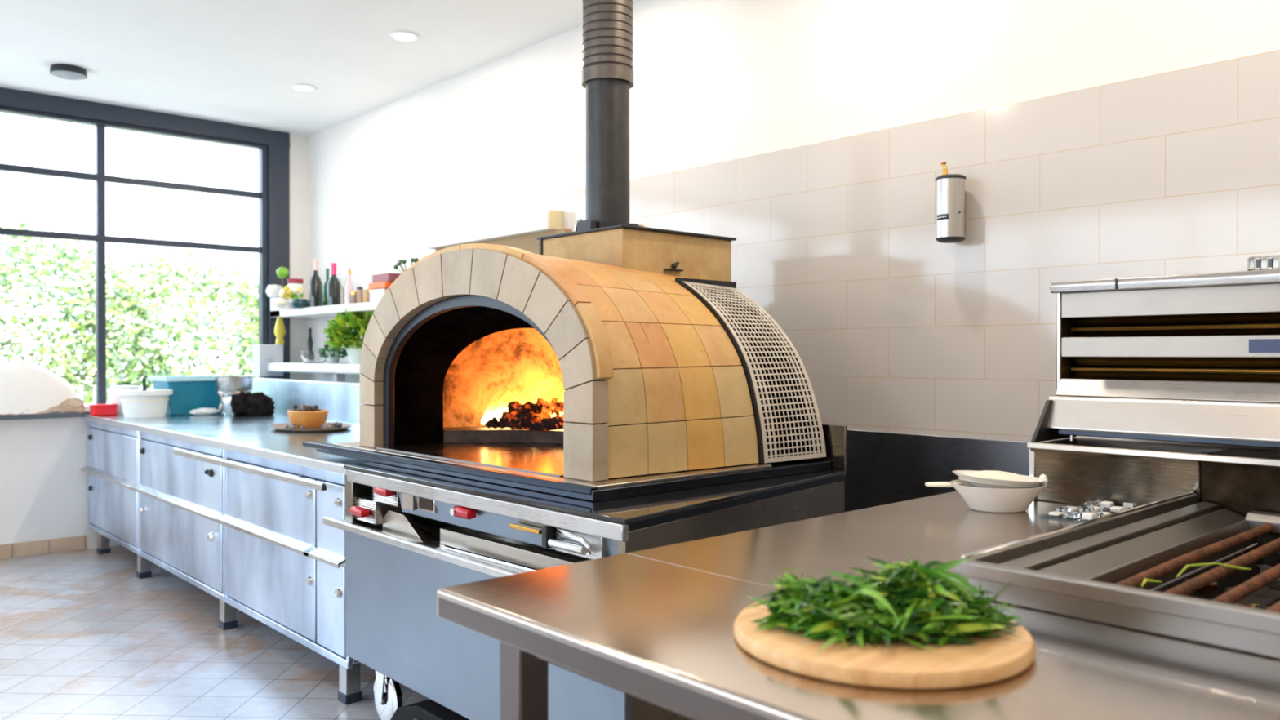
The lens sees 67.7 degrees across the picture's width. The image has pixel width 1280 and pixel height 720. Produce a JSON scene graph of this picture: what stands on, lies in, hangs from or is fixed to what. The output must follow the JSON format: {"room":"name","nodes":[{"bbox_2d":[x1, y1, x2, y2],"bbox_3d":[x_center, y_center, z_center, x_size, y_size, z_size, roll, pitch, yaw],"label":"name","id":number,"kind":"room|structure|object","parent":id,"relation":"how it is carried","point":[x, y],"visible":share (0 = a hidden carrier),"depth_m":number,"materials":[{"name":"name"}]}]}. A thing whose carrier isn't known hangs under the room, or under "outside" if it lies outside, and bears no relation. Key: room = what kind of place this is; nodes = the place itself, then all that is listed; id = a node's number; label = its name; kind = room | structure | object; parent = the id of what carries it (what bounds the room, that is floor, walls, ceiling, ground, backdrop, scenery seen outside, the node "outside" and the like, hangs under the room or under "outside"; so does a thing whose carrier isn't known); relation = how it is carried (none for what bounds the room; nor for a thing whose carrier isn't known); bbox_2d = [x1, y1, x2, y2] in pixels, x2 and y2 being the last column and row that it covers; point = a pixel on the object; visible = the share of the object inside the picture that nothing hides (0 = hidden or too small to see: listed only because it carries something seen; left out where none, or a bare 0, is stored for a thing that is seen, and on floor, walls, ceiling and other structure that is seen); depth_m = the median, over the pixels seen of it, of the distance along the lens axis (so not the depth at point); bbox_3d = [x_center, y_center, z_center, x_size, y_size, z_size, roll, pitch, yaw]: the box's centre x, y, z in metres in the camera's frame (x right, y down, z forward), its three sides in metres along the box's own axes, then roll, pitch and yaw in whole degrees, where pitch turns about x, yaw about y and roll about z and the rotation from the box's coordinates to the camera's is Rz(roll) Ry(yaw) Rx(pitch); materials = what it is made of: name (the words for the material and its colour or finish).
{"room":"commercial kitchen","nodes":[
{"label":"commercial kitchen","id":0,"kind":"room"},
{"bbox_2d":[0,358,84,415],"bbox_3d":[-3.889,0.163,5.866,0.802,0.347,0.206,0,1,-42],"label":"sack","id":1,"kind":"object","parent":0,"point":[26,387],"visible":1,"depth_m":5.89,"materials":[{"name":"white fabric"}]},
{"bbox_2d":[0,133,309,553],"bbox_3d":[-4.781,-0.220,5.247,6.000,2.910,0.200,0,1,-42],"label":"wall","id":2,"kind":"structure","parent":0,"point":[44,487],"depth_m":6.08,"materials":[{"name":"paint"}]},
{"bbox_2d":[0,535,84,559],"bbox_3d":[-5.261,1.193,4.677,4.486,0.092,0.012,0,1,-42],"label":"baseboard","id":3,"kind":"structure","parent":2,"relation":"attached to","point":[21,549],"depth_m":6.02,"materials":[{"name":"tile"}]},
{"bbox_2d":[0,411,89,419],"bbox_3d":[-5.184,0.359,4.729,4.500,0.030,0.030,0,1,-42],"label":"trim","id":4,"kind":"structure","parent":2,"relation":"attached to","point":[63,414],"depth_m":6.01,"materials":[{"name":"grey"}]},
{"bbox_2d":[0,87,289,420],"bbox_3d":[-4.775,-0.649,5.201,5.756,2.050,0.153,0,1,-42],"label":"window","id":5,"kind":"structure","parent":2,"relation":"in","point":[273,195],"depth_m":6.52,"materials":[{"name":"grey paint"}]},
{"bbox_2d":[57,404,89,413],"bbox_3d":[-3.645,0.314,6.123,0.360,0.039,0.100,0,1,-42],"label":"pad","id":6,"kind":"object","parent":5,"relation":"on","point":[86,407],"visible":0.16,"depth_m":6.14,"materials":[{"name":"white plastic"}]},
{"bbox_2d":[0,545,429,719],"bbox_3d":[-1.482,1.309,1.635,6.400,0.100,10.000,0,1,-42],"label":"floor","id":7,"kind":"structure","parent":0,"point":[82,637],"depth_m":4.01,"materials":[{"name":"tile"}]},
{"bbox_2d":[80,420,151,578],"bbox_3d":[-2.872,0.807,6.050,0.945,0.845,1.159,0,1,-42],"label":"base cabinet","id":8,"kind":"object","parent":7,"relation":"on","point":[113,468],"visible":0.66,"depth_m":5.68,"materials":[{"name":"metal"}]},
{"bbox_2d":[131,431,237,630],"bbox_3d":[-2.022,0.814,5.117,0.945,0.845,1.354,0,1,-42],"label":"base cabinet","id":9,"kind":"object","parent":7,"relation":"on","point":[181,498],"visible":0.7,"depth_m":4.72,"materials":[{"name":"metal"}]},
{"bbox_2d":[80,377,372,475],"bbox_3d":[-1.737,0.261,5.227,1.516,0.259,3.905,0,1,-42],"label":"countertop","id":10,"kind":"structure","parent":9,"relation":"on","point":[253,435],"depth_m":5.16,"materials":[{"name":"metal"}]},
{"bbox_2d":[88,403,117,416],"bbox_3d":[-3.398,0.315,6.038,0.139,0.070,0.108,0,1,-42],"label":"tub","id":11,"kind":"object","parent":10,"relation":"on","point":[110,409],"visible":1,"depth_m":6.00,"materials":[{"name":"red plastic"}]},
{"bbox_2d":[110,385,139,414],"bbox_3d":[-3.343,0.256,6.195,0.168,0.185,0.167,0,1,-42],"label":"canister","id":12,"kind":"object","parent":10,"relation":"on","point":[115,398],"visible":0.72,"depth_m":6.12,"materials":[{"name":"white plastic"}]},
{"bbox_2d":[116,374,173,417],"bbox_3d":[-3.075,0.221,5.925,0.310,0.259,0.310,0,1,-42],"label":"bucket","id":13,"kind":"object","parent":10,"relation":"on","point":[135,403],"visible":1,"depth_m":5.82,"materials":[{"name":"white plastic"}]},
{"bbox_2d":[147,374,219,414],"bbox_3d":[-2.950,0.227,6.270,0.424,0.243,0.380,0,1,-42],"label":"crate","id":14,"kind":"object","parent":10,"relation":"on","point":[190,393],"visible":0.63,"depth_m":6.12,"materials":[{"name":"teal plastic"}]},
{"bbox_2d":[189,407,218,415],"bbox_3d":[-2.766,0.328,6.071,0.185,0.051,0.130,0,1,-42],"label":"folded cloth","id":15,"kind":"object","parent":10,"relation":"on","point":[204,411],"visible":0.92,"depth_m":6.03,"materials":[{"name":"white fabric"}]},
{"bbox_2d":[214,391,256,415],"bbox_3d":[-2.586,0.279,6.101,0.250,0.142,0.250,0,1,-42],"label":"steel pot","id":16,"kind":"object","parent":10,"relation":"on","point":[224,399],"visible":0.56,"depth_m":6.00,"materials":[{"name":"silver metal"}]},
{"bbox_2d":[214,375,253,393],"bbox_3d":[-2.594,0.155,6.093,0.236,0.105,0.236,0,1,-42],"label":"steel pan","id":17,"kind":"object","parent":16,"relation":"on","point":[224,384],"visible":0.97,"depth_m":6.00,"materials":[{"name":"silver metal"}]},
{"bbox_2d":[230,390,275,416],"bbox_3d":[-2.441,0.270,6.034,0.266,0.160,0.190,0,1,-42],"label":"cloth bag","id":18,"kind":"object","parent":10,"relation":"on","point":[254,403],"visible":1,"depth_m":5.98,"materials":[{"name":"black fabric"}]},
{"bbox_2d":[270,422,351,431],"bbox_3d":[-1.696,0.347,4.923,0.384,0.020,0.480,0,1,-42],"label":"serving tray","id":19,"kind":"object","parent":10,"relation":"on","point":[281,427],"visible":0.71,"depth_m":4.77,"materials":[{"name":"brown"}]},
{"bbox_2d":[287,404,328,428],"bbox_3d":[-1.717,0.287,4.931,0.196,0.122,0.253,0,1,-42],"label":"bowl","id":20,"kind":"object","parent":19,"relation":"on","point":[307,416],"visible":0.99,"depth_m":4.85,"materials":[{"name":"ceramic"}]},
{"bbox_2d":[284,422,342,428],"bbox_3d":[-1.643,0.338,4.856,0.270,0.037,0.185,0,1,-42],"label":"scraps","id":21,"kind":"object","parent":19,"relation":"on","point":[339,424],"visible":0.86,"depth_m":4.82,"materials":[{"name":"food"}]},
{"bbox_2d":[215,449,361,704],"bbox_3d":[-1.139,0.820,4.148,0.945,0.845,1.254,0,1,-42],"label":"base cabinet","id":22,"kind":"object","parent":7,"relation":"on","point":[285,567],"visible":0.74,"depth_m":3.76,"materials":[{"name":"metal"}]},
{"bbox_2d":[173,448,326,491],"bbox_3d":[-1.673,0.447,4.032,0.073,0.029,1.690,0,1,-42],"label":"handle","id":23,"kind":"object","parent":22,"relation":"attached to","point":[299,480],"visible":1,"depth_m":3.84,"materials":[{"name":"metal"}]},
{"bbox_2d":[390,698,468,719],"bbox_3d":[-0.264,1.156,2.931,0.653,0.190,1.078,0,1,-42],"label":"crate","id":24,"kind":"object","parent":7,"relation":"on","point":[428,709],"visible":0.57,"depth_m":2.91,"materials":[{"name":"black"}]},
{"bbox_2d":[322,423,847,719],"bbox_3d":[-0.137,0.730,3.087,1.157,1.040,1.558,0,1,-42],"label":"cart","id":25,"kind":"object","parent":7,"relation":"on","point":[411,535],"visible":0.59,"depth_m":2.73,"materials":[{"name":"metal"}]},
{"bbox_2d":[302,224,831,502],"bbox_3d":[-0.307,-0.047,3.413,1.112,0.799,1.760,0,1,-42],"label":"oven","id":26,"kind":"object","parent":25,"relation":"on","point":[665,378],"visible":1,"depth_m":2.98,"materials":[{"name":"tile"}]},
{"bbox_2d":[484,417,505,428],"bbox_3d":[-0.504,0.237,3.586,0.156,0.045,0.043,0,0,-19],"label":"log","id":27,"kind":"object","parent":26,"relation":"on","point":[494,423],"visible":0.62,"depth_m":3.57,"materials":[{"name":"wood"}]},
{"bbox_2d":[501,422,532,431],"bbox_3d":[-0.379,0.246,3.529,0.273,0.032,0.035,0,0,5],"label":"log","id":28,"kind":"object","parent":26,"relation":"on","point":[507,424],"visible":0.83,"depth_m":3.53,"materials":[{"name":"brown wood"}]},
{"bbox_2d":[480,406,561,424],"bbox_3d":[-0.345,0.176,3.656,0.508,0.155,0.258,0,0,21],"label":"flames","id":29,"kind":"object","parent":26,"relation":"on","point":[497,414],"visible":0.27,"depth_m":3.63},
{"bbox_2d":[501,404,559,429],"bbox_3d":[-0.410,0.214,3.572,0.224,0.096,0.073,0,0,6],"label":"log","id":30,"kind":"object","parent":26,"relation":"on","point":[513,417],"visible":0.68,"depth_m":3.55,"materials":[{"name":"brown wood"}]},
{"bbox_2d":[507,397,563,414],"bbox_3d":[-0.386,0.178,3.602,0.227,0.075,0.066,0,0,10],"label":"log","id":31,"kind":"object","parent":30,"relation":"on","point":[513,406],"visible":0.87,"depth_m":3.58,"materials":[{"name":"brown wood"}]},
{"bbox_2d":[519,413,564,431],"bbox_3d":[-0.308,0.228,3.504,0.286,0.067,0.060,0,0,8],"label":"log","id":32,"kind":"object","parent":26,"relation":"on","point":[527,420],"visible":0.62,"depth_m":3.50,"materials":[{"name":"brown wood"}]},
{"bbox_2d":[574,0,644,231],"bbox_3d":[-0.118,-1.054,3.372,0.209,1.216,0.201,0,1,-42],"label":"flue pipe","id":33,"kind":"object","parent":26,"relation":"on","point":[607,73],"visible":0.91,"depth_m":3.32,"materials":[{"name":"grey metal"}]},
{"bbox_2d":[437,491,1279,719],"bbox_3d":[1.379,0.811,1.277,2.208,0.900,2.623,0,1,-42],"label":"steel table","id":34,"kind":"object","parent":7,"relation":"on","point":[655,626],"visible":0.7,"depth_m":1.28,"materials":[{"name":"silver metal"}]},
{"bbox_2d":[733,595,1035,689],"bbox_3d":[0.309,0.351,1.230,0.374,0.021,0.374,0,1,-42],"label":"chopping board","id":35,"kind":"object","parent":34,"relation":"on","point":[904,664],"visible":0.6,"depth_m":1.10,"materials":[{"name":"brown wood"}]},
{"bbox_2d":[746,555,1029,653],"bbox_3d":[0.319,0.299,1.213,0.348,0.092,0.258,0,0,-17],"label":"pile","id":36,"kind":"object","parent":35,"relation":"on","point":[902,603],"visible":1,"depth_m":1.18,"materials":[{"name":"green plant"}]},
{"bbox_2d":[924,479,1046,513],"bbox_3d":[0.835,0.324,2.276,0.206,0.062,0.237,0,1,-42],"label":"dish","id":37,"kind":"object","parent":34,"relation":"on","point":[977,499],"visible":0.88,"depth_m":2.21,"materials":[{"name":"white ceramic"}]},
{"bbox_2d":[951,470,1048,488],"bbox_3d":[0.852,0.286,2.264,0.199,0.046,0.195,0,1,-42],"label":"shallow dish","id":38,"kind":"object","parent":37,"relation":"in","point":[984,478],"visible":0.91,"depth_m":2.22,"materials":[{"name":"white ceramic"}]},
{"bbox_2d":[1039,500,1133,522],"bbox_3d":[1.048,0.345,2.208,0.280,0.020,0.120,0,1,-42],"label":"tray","id":39,"kind":"object","parent":34,"relation":"on","point":[1090,510],"visible":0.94,"depth_m":2.17,"materials":[{"name":"metal"}]},
{"bbox_2d":[954,437,1279,659],"bbox_3d":[1.393,0.337,1.386,1.277,0.247,2.071,0,1,-42],"label":"grill","id":40,"kind":"object","parent":34,"relation":"on","point":[1193,504],"visible":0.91,"depth_m":1.74,"materials":[{"name":"metal"}]},
{"bbox_2d":[1031,269,1279,448],"bbox_3d":[1.899,0.005,1.878,0.632,0.412,2.025,0,1,-42],"label":"salamander broiler","id":41,"kind":"object","parent":40,"relation":"on","point":[1194,357],"visible":1,"depth_m":2.30,"materials":[{"name":"metal"}]},
{"bbox_2d":[1046,394,1279,448],"bbox_3d":[1.775,0.143,1.765,0.200,0.098,2.018,0,1,-42],"label":"hood","id":42,"kind":"object","parent":41,"relation":"attached to","point":[1233,420],"depth_m":2.25,"materials":[{"name":"metal"}]},
{"bbox_2d":[1049,269,1279,293],"bbox_3d":[1.941,-0.186,1.917,0.516,0.030,2.022,0,1,-42],"label":"shelf","id":43,"kind":"object","parent":41,"relation":"attached to","point":[1267,279],"depth_m":2.27,"materials":[{"name":"metal"}]},
{"bbox_2d":[1247,254,1279,271],"bbox_3d":[1.516,-0.222,2.184,0.136,0.036,0.190,0,1,-42],"label":"glass block","id":44,"kind":"object","parent":41,"relation":"on","point":[1264,262],"visible":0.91,"depth_m":2.19,"materials":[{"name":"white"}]},
{"bbox_2d":[1141,562,1251,586],"bbox_3d":[0.862,0.336,1.512,0.266,0.010,0.049,0,0,-26],"label":"leaf","id":45,"kind":"object","parent":40,"relation":"on","point":[1186,566],"visible":1,"depth_m":1.55,"materials":[{"name":"green"}]},
{"bbox_2d":[1183,564,1279,609],"bbox_3d":[1.472,0.418,1.128,0.862,0.092,1.481,0,1,-42],"label":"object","id":46,"kind":"object","parent":40,"relation":"in","point":[1275,584],"visible":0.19,"depth_m":1.62,"materials":[{"name":"food"}]},
{"bbox_2d":[0,0,643,135],"bbox_3d":[-1.482,-1.726,1.615,6.400,0.150,10.000,0,1,-42],"label":"ceiling","id":47,"kind":"structure","parent":0,"point":[237,62],"depth_m":5.14,"materials":[{"name":"paint"}]},
{"bbox_2d":[49,63,87,79],"bbox_3d":[-3.283,-1.651,5.480,0.184,0.050,0.184,0,1,-42],"label":"smoke detector","id":48,"kind":"object","parent":47,"relation":"attached to","point":[65,71],"visible":1,"depth_m":5.43,"materials":[{"name":"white plastic"}]},
{"bbox_2d":[290,84,317,92],"bbox_3d":[-2.069,-1.673,5.869,0.156,0.009,0.156,0,1,-42],"label":"recessed light","id":49,"kind":"object","parent":47,"relation":"in","point":[300,87],"visible":1,"depth_m":5.86,"materials":[{"name":"white plastic"}]},
{"bbox_2d":[294,85,312,90],"bbox_3d":[-2.069,-1.674,5.869,0.108,0.002,0.108,0,1,-42],"label":"diffuser","id":50,"kind":"object","parent":49,"relation":"attached to","point":[296,87],"depth_m":5.86,"materials":[{"name":"white plastic"}]},
{"bbox_2d":[388,30,419,41],"bbox_3d":[-1.214,-1.667,4.916,0.156,0.009,0.156,0,1,-42],"label":"recessed light","id":51,"kind":"object","parent":47,"relation":"in","point":[401,36],"visible":1,"depth_m":4.91,"materials":[{"name":"white plastic"}]},
{"bbox_2d":[393,33,415,39],"bbox_3d":[-1.214,-1.668,4.916,0.108,0.002,0.108,0,1,-42],"label":"diffuser","id":52,"kind":"object","parent":51,"relation":"attached to","point":[396,36],"depth_m":4.91,"materials":[{"name":"white plastic"}]},
{"bbox_2d":[308,0,1279,590],"bbox_3d":[0.810,-0.210,3.713,0.200,2.910,9.600,0,1,-42],"label":"wall","id":53,"kind":"structure","parent":0,"point":[715,81],"depth_m":4.05,"materials":[{"name":"paint"}]},
{"bbox_2d":[266,362,359,382],"bbox_3d":[-1.804,0.187,6.136,0.395,0.325,2.100,0,1,-42],"label":"shelf","id":54,"kind":"object","parent":53,"relation":"attached to","point":[339,371],"visible":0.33,"depth_m":6.21,"materials":[{"name":"white paint"}]},
{"bbox_2d":[252,344,283,376],"bbox_3d":[-2.667,0.002,6.836,0.170,0.225,0.140,0,1,-42],"label":"box","id":55,"kind":"object","parent":54,"relation":"on","point":[262,354],"visible":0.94,"depth_m":6.78,"materials":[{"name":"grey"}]},
{"bbox_2d":[274,316,285,344],"bbox_3d":[-2.599,-0.242,6.883,0.080,0.260,0.080,0,1,-42],"label":"vase","id":56,"kind":"object","parent":55,"relation":"on","point":[279,329],"visible":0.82,"depth_m":6.86,"materials":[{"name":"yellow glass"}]},
{"bbox_2d":[306,327,312,351],"bbox_3d":[-2.355,-0.108,6.809,0.060,0.255,0.060,0,1,-42],"label":"pepper mill","id":57,"kind":"object","parent":54,"relation":"on","point":[309,342],"visible":0.59,"depth_m":6.80,"materials":[{"name":"black plastic"}]},
{"bbox_2d":[300,351,328,363],"bbox_3d":[-2.237,-0.021,6.552,0.184,0.085,0.184,0,1,-42],"label":"glass bowl","id":58,"kind":"object","parent":54,"relation":"on","point":[308,357],"visible":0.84,"depth_m":6.48,"materials":[{"name":"white"}]},
{"bbox_2d":[317,343,347,363],"bbox_3d":[-2.050,-0.044,6.383,0.198,0.134,0.197,0,0,26],"label":"potted herb","id":59,"kind":"object","parent":54,"relation":"on","point":[332,359],"visible":0.75,"depth_m":6.35,"materials":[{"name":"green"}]},
{"bbox_2d":[326,356,340,363],"bbox_3d":[-2.052,0.000,6.382,0.090,0.045,0.090,0,1,-42],"label":"pot","id":60,"kind":"object","parent":54,"relation":"on","point":[330,359],"depth_m":6.35,"materials":[{"name":"grey ceramic"}]},
{"bbox_2d":[322,307,373,364],"bbox_3d":[-1.791,-0.170,6.094,0.470,0.389,0.444,0,1,-42],"label":"basil","id":61,"kind":"object","parent":54,"relation":"on","point":[340,335],"visible":0.62,"depth_m":5.99,"materials":[{"name":"green plant"}]},
{"bbox_2d":[346,347,361,364],"bbox_3d":[-1.792,-0.025,6.105,0.170,0.100,0.170,0,1,-42],"label":"pot","id":62,"kind":"object","parent":54,"relation":"on","point":[353,357],"depth_m":6.04,"materials":[{"name":"white ceramic"}]},
{"bbox_2d":[270,297,379,318],"bbox_3d":[-1.947,-0.377,6.364,0.295,0.140,1.935,0,1,-42],"label":"shelf","id":63,"kind":"object","parent":53,"relation":"attached to","point":[328,311],"visible":0.66,"depth_m":6.42,"materials":[{"name":"white paint"}]},
{"bbox_2d":[266,284,281,297],"bbox_3d":[-2.649,-0.501,6.917,0.124,0.100,0.124,0,1,-42],"label":"globe ornament","id":64,"kind":"object","parent":63,"relation":"on","point":[273,291],"visible":0.83,"depth_m":6.87,"materials":[{"name":"white ceramic"}]},
{"bbox_2d":[272,297,286,307],"bbox_3d":[-2.470,-0.391,6.540,0.090,0.065,0.090,0,1,-42],"label":"jar","id":65,"kind":"object","parent":63,"relation":"on","point":[277,302],"visible":1,"depth_m":6.51,"materials":[{"name":"white ceramic"}]},
{"bbox_2d":[275,266,288,309],"bbox_3d":[-2.539,-0.511,6.774,0.084,0.302,0.084,0,1,-42],"label":"topiary","id":66,"kind":"object","parent":63,"relation":"on","point":[282,273],"visible":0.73,"depth_m":6.75,"materials":[{"name":"green plant"}]},
{"bbox_2d":[279,285,303,309],"bbox_3d":[-2.446,-0.439,6.696,0.168,0.159,0.150,0,1,-42],"label":"bunch","id":67,"kind":"object","parent":63,"relation":"on","point":[286,291],"visible":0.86,"depth_m":6.67,"materials":[{"name":"yellow plant"}]},
{"bbox_2d":[286,278,303,300],"bbox_3d":[-2.471,-0.470,6.836,0.120,0.220,0.120,0,1,-42],"label":"lidded jar","id":68,"kind":"object","parent":63,"relation":"on","point":[292,282],"visible":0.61,"depth_m":6.79,"materials":[{"name":"white ceramic"}]},
{"bbox_2d":[289,298,308,308],"bbox_3d":[-2.346,-0.389,6.585,0.140,0.060,0.140,0,1,-42],"label":"bowl","id":69,"kind":"object","parent":63,"relation":"on","point":[295,303],"visible":0.88,"depth_m":6.54,"materials":[{"name":"teal ceramic"}]},
{"bbox_2d":[308,258,322,306],"bbox_3d":[-2.230,-0.525,6.555,0.088,0.333,0.088,0,1,-42],"label":"wine bottle","id":70,"kind":"object","parent":63,"relation":"on","point":[315,297],"visible":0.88,"depth_m":6.52,"materials":[{"name":"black glass"}]},
{"bbox_2d":[322,268,328,306],"bbox_3d":[-2.183,-0.499,6.665,0.069,0.280,0.069,0,1,-42],"label":"bottle","id":71,"kind":"object","parent":63,"relation":"on","point":[324,287],"visible":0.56,"depth_m":6.64,"materials":[{"name":"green glass"}]},
{"bbox_2d":[326,262,341,306],"bbox_3d":[-2.055,-0.504,6.403,0.092,0.293,0.092,0,1,-42],"label":"wine bottle","id":72,"kind":"object","parent":63,"relation":"on","point":[333,286],"visible":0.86,"depth_m":6.37,"materials":[{"name":"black glass"}]},
{"bbox_2d":[337,274,344,304],"bbox_3d":[-2.102,-0.479,6.672,0.067,0.240,0.067,0,1,-42],"label":"clear bottle","id":73,"kind":"object","parent":63,"relation":"on","point":[339,275],"visible":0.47,"depth_m":6.66,"materials":[{"name":"clear glass"}]},
{"bbox_2d":[344,261,354,304],"bbox_3d":[-1.935,-0.507,6.350,0.061,0.300,0.061,0,1,-42],"label":"bottle","id":74,"kind":"object","parent":63,"relation":"on","point":[348,287],"visible":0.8,"depth_m":6.33,"materials":[{"name":"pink glass"}]},
{"bbox_2d":[350,291,356,303],"bbox_3d":[-1.877,-0.404,6.296,0.068,0.095,0.067,0,1,-42],"label":"spice jar","id":75,"kind":"object","parent":63,"relation":"on","point":[353,294],"visible":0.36,"depth_m":6.26,"materials":[{"name":"brown glass"}]},
{"bbox_2d":[356,286,363,302],"bbox_3d":[-1.806,-0.416,6.198,0.068,0.120,0.067,0,1,-42],"label":"spice jar","id":76,"kind":"object","parent":63,"relation":"on","point":[359,289],"visible":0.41,"depth_m":6.17,"materials":[{"name":"brown glass"}]},
{"bbox_2d":[363,286,368,302],"bbox_3d":[-1.737,-0.413,6.098,0.068,0.115,0.067,0,1,-42],"label":"spice jar","id":77,"kind":"object","parent":63,"relation":"on","point":[366,294],"visible":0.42,"depth_m":6.07,"materials":[{"name":"brown glass"}]},
{"bbox_2d":[369,288,387,302],"bbox_3d":[-1.535,-0.391,5.795,0.140,0.075,0.180,0,1,-42],"label":"carton","id":78,"kind":"object","parent":63,"relation":"on","point":[375,295],"visible":0.37,"depth_m":5.75,"materials":[{"name":"white cardboard"}]},
{"bbox_2d":[368,281,393,289],"bbox_3d":[-1.528,-0.449,5.788,0.150,0.039,0.220,0,1,-42],"label":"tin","id":79,"kind":"object","parent":78,"relation":"on","point":[380,285],"visible":0.56,"depth_m":5.71,"materials":[{"name":"orange"}]},
{"bbox_2d":[372,272,401,282],"bbox_3d":[-1.515,-0.494,5.780,0.130,0.049,0.210,0,1,-42],"label":"box","id":80,"kind":"object","parent":79,"relation":"on","point":[388,277],"visible":0.63,"depth_m":5.70,"materials":[{"name":"red"}]},
{"bbox_2d":[393,257,418,273],"bbox_3d":[-1.376,-0.478,5.657,0.165,0.251,0.152,0,0,-7],"label":"potted plant","id":81,"kind":"object","parent":63,"relation":"on","point":[399,262],"visible":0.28,"depth_m":5.62,"materials":[{"name":"green plant"}]},
{"bbox_2d":[425,209,571,254],"bbox_3d":[-0.817,-0.539,5.268,0.092,0.448,1.295,0,1,-42],"label":"wall ledge","id":82,"kind":"object","parent":53,"relation":"attached to","point":[522,232],"visible":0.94,"depth_m":5.11,"materials":[{"name":"white paint"}]},
{"bbox_2d":[424,49,1279,450],"bbox_3d":[1.316,-0.283,3.002,0.008,1.106,7.870,0,1,-42],"label":"tile wall","id":83,"kind":"structure","parent":53,"relation":"attached to","point":[893,327],"depth_m":3.21,"materials":[{"name":"tile"}]},
{"bbox_2d":[844,429,1028,511],"bbox_3d":[0.811,0.604,3.550,0.015,0.685,1.950,0,1,-42],"label":"backsplash","id":84,"kind":"structure","parent":53,"relation":"attached to","point":[884,468],"depth_m":3.38,"materials":[{"name":"metal"}]},
{"bbox_2d":[935,161,965,243],"bbox_3d":[1.048,-0.529,3.203,0.116,0.266,0.098,0,1,-42],"label":"wall dispenser","id":85,"kind":"object","parent":53,"relation":"attached to","point":[950,188],"visible":1,"depth_m":3.16,"materials":[{"name":"grey metal"}]},
{"label":"outside","id":86,"kind":"structure","parent":0,"visible":0},
{"bbox_3d":[-15.153,1.220,18.129,30.000,0.100,32.800,0,1,-42],"label":"lawn","id":87,"kind":"structure","parent":86,"visible":0},
{"bbox_2d":[0,320,25,359],"bbox_3d":[-7.756,-0.081,8.986,3.311,2.640,1.955,0,1,-42],"label":"shrub","id":88,"kind":"object","parent":87,"relation":"on","point":[7,342],"visible":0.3,"depth_m":9.91,"materials":[{"name":"green plant"}]},
{"bbox_2d":[0,217,183,404],"bbox_3d":[-6.272,-0.110,9.812,1.940,2.688,2.950,0,1,45],"label":"shrub","id":89,"kind":"object","parent":87,"relation":"on","point":[18,273],"visible":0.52,"depth_m":9.73,"materials":[{"name":"green plant"}]},
{"bbox_2d":[77,384,153,404],"bbox_3d":[-6.202,0.740,8.302,12.005,0.990,0.060,0,1,-42],"label":"picket fence","id":90,"kind":"object","parent":87,"relation":"on","point":[80,388],"visible":0.02,"depth_m":9.14,"materials":[{"name":"grey paint"}]},
{"bbox_2d":[37,248,258,399],"bbox_3d":[-5.317,-0.029,11.258,2.589,2.507,2.819,0,0,10],"label":"shrub","id":91,"kind":"object","parent":87,"relation":"on","point":[237,289],"visible":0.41,"depth_m":10.75,"materials":[{"name":"green plant"}]},
{"bbox_2d":[218,296,258,391],"bbox_3d":[-3.762,-0.062,12.179,2.911,2.562,2.070,0,1,-42],"label":"shrub","id":92,"kind":"object","parent":87,"relation":"on","point":[240,363],"visible":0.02,"depth_m":11.48,"materials":[{"name":"green plant"}]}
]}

